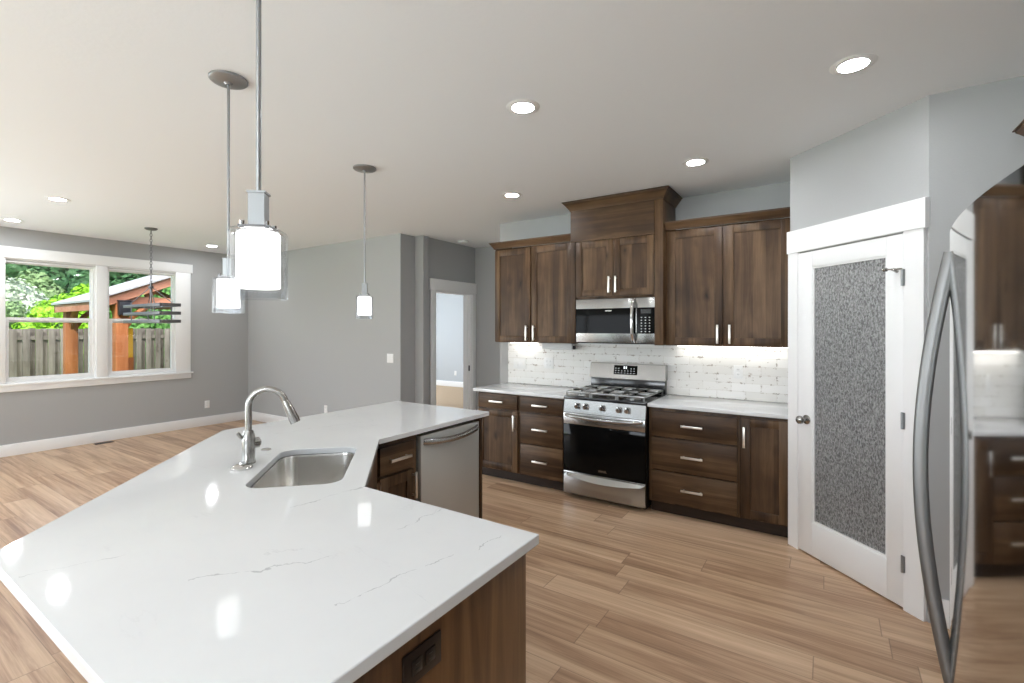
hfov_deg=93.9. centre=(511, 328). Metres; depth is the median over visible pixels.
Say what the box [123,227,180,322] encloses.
chandelier
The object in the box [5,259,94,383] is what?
window
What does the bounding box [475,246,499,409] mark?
wall
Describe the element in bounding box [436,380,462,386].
baseboard
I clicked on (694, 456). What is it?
base cabinet
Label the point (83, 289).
shrub
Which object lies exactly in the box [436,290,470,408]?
trim
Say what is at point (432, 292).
trim
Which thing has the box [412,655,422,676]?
socket
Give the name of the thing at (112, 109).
ceiling
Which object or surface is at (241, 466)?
stopper
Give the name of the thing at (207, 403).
electrical outlet
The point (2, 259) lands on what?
trim
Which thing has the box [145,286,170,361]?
shrub
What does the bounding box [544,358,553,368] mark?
electrical outlet
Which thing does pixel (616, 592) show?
floor
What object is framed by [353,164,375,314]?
pendant light
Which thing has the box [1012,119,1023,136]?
upper cabinet
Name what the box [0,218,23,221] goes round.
recessed light
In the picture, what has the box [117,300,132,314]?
wall lantern
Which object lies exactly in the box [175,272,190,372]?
trim
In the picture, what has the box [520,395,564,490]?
base cabinet
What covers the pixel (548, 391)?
countertop
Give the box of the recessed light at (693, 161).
[682,158,708,165]
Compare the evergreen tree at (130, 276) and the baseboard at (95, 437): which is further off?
the evergreen tree at (130, 276)
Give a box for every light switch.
[387,354,392,362]
[514,358,525,368]
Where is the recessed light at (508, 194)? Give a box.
[502,192,521,197]
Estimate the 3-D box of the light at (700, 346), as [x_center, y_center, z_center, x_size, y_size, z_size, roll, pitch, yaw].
[1.886,0.154,4.145,0.890,0.012,0.045,0,0,33]
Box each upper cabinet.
[489,233,570,342]
[562,185,682,344]
[664,207,789,347]
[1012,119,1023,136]
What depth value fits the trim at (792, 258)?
3.36 m
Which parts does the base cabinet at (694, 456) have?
handle, handle, handle, drawer, drawer, drawer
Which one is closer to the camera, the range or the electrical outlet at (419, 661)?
the electrical outlet at (419, 661)
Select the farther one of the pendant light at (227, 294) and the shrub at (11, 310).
the shrub at (11, 310)
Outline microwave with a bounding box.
[576,297,654,344]
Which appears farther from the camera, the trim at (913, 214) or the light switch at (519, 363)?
the light switch at (519, 363)
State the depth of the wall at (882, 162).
2.83 m
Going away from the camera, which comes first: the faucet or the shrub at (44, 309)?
the faucet
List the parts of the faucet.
spout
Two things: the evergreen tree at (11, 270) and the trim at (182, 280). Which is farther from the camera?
the evergreen tree at (11, 270)
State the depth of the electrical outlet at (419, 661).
1.06 m
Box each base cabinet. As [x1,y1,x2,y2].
[367,418,481,518]
[377,435,417,500]
[478,391,522,481]
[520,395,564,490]
[649,407,740,527]
[740,415,787,537]
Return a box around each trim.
[0,245,192,273]
[0,257,4,384]
[0,373,190,392]
[95,265,107,377]
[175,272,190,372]
[429,278,476,293]
[430,290,435,404]
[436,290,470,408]
[471,294,475,409]
[787,197,929,253]
[788,252,799,548]
[903,228,925,621]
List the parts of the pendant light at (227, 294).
lamp shade, stem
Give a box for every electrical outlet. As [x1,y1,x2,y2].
[205,400,209,407]
[402,629,440,682]
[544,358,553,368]
[734,365,742,378]
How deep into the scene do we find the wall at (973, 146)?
2.45 m
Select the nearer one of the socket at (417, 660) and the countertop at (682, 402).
the socket at (417, 660)
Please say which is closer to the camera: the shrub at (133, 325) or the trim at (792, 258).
the trim at (792, 258)
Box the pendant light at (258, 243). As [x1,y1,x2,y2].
[228,0,280,289]
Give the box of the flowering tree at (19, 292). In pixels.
[5,276,48,372]
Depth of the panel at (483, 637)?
1.26 m
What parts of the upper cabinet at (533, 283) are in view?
door panel, door, crown moulding, handle, door, door panel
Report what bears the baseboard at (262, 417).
attached to the wall at (308, 340)
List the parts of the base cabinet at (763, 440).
handle, door panel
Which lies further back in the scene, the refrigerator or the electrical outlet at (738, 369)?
the electrical outlet at (738, 369)
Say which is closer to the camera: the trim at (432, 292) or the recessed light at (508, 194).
the recessed light at (508, 194)
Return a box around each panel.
[353,554,525,682]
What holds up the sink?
in the countertop at (182, 571)
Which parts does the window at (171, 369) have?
sash, sash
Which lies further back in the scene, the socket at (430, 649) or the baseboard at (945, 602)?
the baseboard at (945, 602)
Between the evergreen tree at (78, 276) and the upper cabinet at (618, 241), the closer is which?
the upper cabinet at (618, 241)
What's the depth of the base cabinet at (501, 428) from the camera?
4.82 m
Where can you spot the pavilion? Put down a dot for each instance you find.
(70, 307)
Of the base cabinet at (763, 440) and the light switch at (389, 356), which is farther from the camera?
the light switch at (389, 356)
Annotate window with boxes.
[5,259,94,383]
[108,268,174,376]
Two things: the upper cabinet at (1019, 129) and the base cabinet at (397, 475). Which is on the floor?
the base cabinet at (397, 475)
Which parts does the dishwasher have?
handle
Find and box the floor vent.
[94,441,113,444]
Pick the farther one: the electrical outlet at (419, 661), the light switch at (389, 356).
the light switch at (389, 356)
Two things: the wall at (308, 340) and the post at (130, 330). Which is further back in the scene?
the post at (130, 330)
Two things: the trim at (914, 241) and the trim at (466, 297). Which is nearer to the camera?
the trim at (914, 241)
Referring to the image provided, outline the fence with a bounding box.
[9,328,169,376]
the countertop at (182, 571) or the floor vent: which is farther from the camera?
the floor vent
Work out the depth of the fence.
11.15 m
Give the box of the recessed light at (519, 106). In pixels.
[506,99,539,114]
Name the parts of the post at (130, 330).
panel, post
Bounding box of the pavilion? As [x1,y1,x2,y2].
[51,275,170,373]
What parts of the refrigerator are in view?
handle, door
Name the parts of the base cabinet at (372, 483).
door, panel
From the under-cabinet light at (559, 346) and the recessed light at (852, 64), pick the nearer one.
the recessed light at (852, 64)
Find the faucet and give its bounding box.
[236,386,299,463]
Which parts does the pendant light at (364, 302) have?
stem, lamp shade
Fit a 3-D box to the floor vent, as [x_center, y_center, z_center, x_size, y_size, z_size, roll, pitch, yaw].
[-5.465,1.529,6.410,0.100,0.006,0.200,0,0,33]
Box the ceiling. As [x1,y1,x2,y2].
[0,0,1023,254]
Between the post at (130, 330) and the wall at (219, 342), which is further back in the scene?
the post at (130, 330)
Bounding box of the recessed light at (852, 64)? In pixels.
[829,53,877,74]
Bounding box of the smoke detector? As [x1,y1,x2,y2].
[458,240,468,243]
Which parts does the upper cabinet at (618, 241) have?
door panel, door, handle, handle, crown moulding, door, door panel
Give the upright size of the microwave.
0.424 m
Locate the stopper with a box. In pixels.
[230,462,252,471]
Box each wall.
[0,226,247,445]
[248,233,414,416]
[415,182,789,404]
[436,293,462,381]
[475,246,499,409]
[790,95,928,622]
[929,76,1023,622]
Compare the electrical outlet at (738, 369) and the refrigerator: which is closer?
the refrigerator
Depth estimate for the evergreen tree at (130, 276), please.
30.48 m
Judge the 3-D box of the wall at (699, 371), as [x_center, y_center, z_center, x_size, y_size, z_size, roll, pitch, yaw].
[-0.051,0.159,6.285,9.400,2.747,1.312,0,0,33]
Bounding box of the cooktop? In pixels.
[564,391,664,405]
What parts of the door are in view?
knob, glass pane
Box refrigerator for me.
[913,165,1023,682]
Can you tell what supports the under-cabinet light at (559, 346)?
attached to the upper cabinet at (533, 283)
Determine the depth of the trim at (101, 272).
6.46 m
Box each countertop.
[0,401,538,682]
[473,382,584,398]
[647,394,787,418]
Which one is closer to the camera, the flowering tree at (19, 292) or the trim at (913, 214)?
the trim at (913, 214)
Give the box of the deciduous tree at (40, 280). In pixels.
[15,269,66,299]
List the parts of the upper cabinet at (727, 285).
door panel, door, handle, crown moulding, handle, door, door panel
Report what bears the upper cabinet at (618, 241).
attached to the wall at (699, 371)
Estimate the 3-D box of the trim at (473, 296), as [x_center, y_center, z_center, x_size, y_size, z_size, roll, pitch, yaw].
[-0.574,0.507,7.181,0.020,2.050,0.089,0,0,33]
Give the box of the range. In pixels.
[564,362,667,508]
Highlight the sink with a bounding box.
[250,453,354,487]
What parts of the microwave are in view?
handle, control panel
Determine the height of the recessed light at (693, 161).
0.006 m
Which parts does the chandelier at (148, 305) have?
chain, rail, rail, rail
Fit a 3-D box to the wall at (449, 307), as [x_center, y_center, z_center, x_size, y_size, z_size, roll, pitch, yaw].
[-0.807,0.159,12.209,5.620,2.747,0.150,0,0,33]
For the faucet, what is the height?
0.352 m
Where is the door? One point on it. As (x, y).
(850, 419)
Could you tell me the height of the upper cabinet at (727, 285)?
1.068 m
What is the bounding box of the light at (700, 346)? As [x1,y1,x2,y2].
[700,346,780,347]
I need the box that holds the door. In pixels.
[796,234,904,606]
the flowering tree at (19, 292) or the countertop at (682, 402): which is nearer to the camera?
the countertop at (682, 402)
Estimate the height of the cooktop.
0.026 m
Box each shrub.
[5,298,27,328]
[11,292,88,372]
[56,283,109,312]
[109,294,156,368]
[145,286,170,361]
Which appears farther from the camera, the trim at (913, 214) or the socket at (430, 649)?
the trim at (913, 214)
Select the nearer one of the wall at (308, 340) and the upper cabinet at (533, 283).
the upper cabinet at (533, 283)
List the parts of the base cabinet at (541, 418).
handle, handle, handle, drawer, drawer, drawer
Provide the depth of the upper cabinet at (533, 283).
4.91 m
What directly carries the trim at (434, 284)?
attached to the wall at (699, 371)
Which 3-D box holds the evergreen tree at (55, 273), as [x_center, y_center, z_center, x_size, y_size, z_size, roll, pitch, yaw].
[-29.442,-2.300,31.049,5.202,8.686,4.587,0,0,33]
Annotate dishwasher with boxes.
[416,420,478,517]
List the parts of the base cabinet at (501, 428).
drawer, door, door panel, handle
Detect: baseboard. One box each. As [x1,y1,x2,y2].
[0,411,244,457]
[252,411,287,422]
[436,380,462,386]
[942,599,948,628]
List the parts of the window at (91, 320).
sash, sash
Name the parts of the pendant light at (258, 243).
stem, lamp shade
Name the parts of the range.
oven handle, drawer handle, storage drawer, oven door, oven glass, control panel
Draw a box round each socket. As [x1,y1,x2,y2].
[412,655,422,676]
[425,644,435,665]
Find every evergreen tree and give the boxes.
[5,263,28,281]
[29,265,71,291]
[61,269,124,295]
[111,273,162,296]
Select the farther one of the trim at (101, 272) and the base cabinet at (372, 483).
the trim at (101, 272)
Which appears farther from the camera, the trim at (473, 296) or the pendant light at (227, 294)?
the trim at (473, 296)
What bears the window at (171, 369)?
in the wall at (219, 342)
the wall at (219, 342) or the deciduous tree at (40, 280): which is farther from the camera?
the deciduous tree at (40, 280)
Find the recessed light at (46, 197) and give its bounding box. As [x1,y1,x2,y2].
[44,196,70,201]
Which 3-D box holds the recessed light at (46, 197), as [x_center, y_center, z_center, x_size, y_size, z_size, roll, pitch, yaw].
[-4.262,-1.212,4.492,0.184,0.006,0.184,0,0,33]
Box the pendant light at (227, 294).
[208,70,247,313]
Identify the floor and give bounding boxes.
[0,385,948,682]
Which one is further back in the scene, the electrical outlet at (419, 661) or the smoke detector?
the smoke detector
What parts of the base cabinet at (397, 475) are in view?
drawer, door, door panel, handle, handle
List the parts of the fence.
rail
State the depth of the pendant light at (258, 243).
1.18 m
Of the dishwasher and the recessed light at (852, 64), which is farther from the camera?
the dishwasher
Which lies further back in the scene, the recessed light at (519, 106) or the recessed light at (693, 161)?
the recessed light at (693, 161)

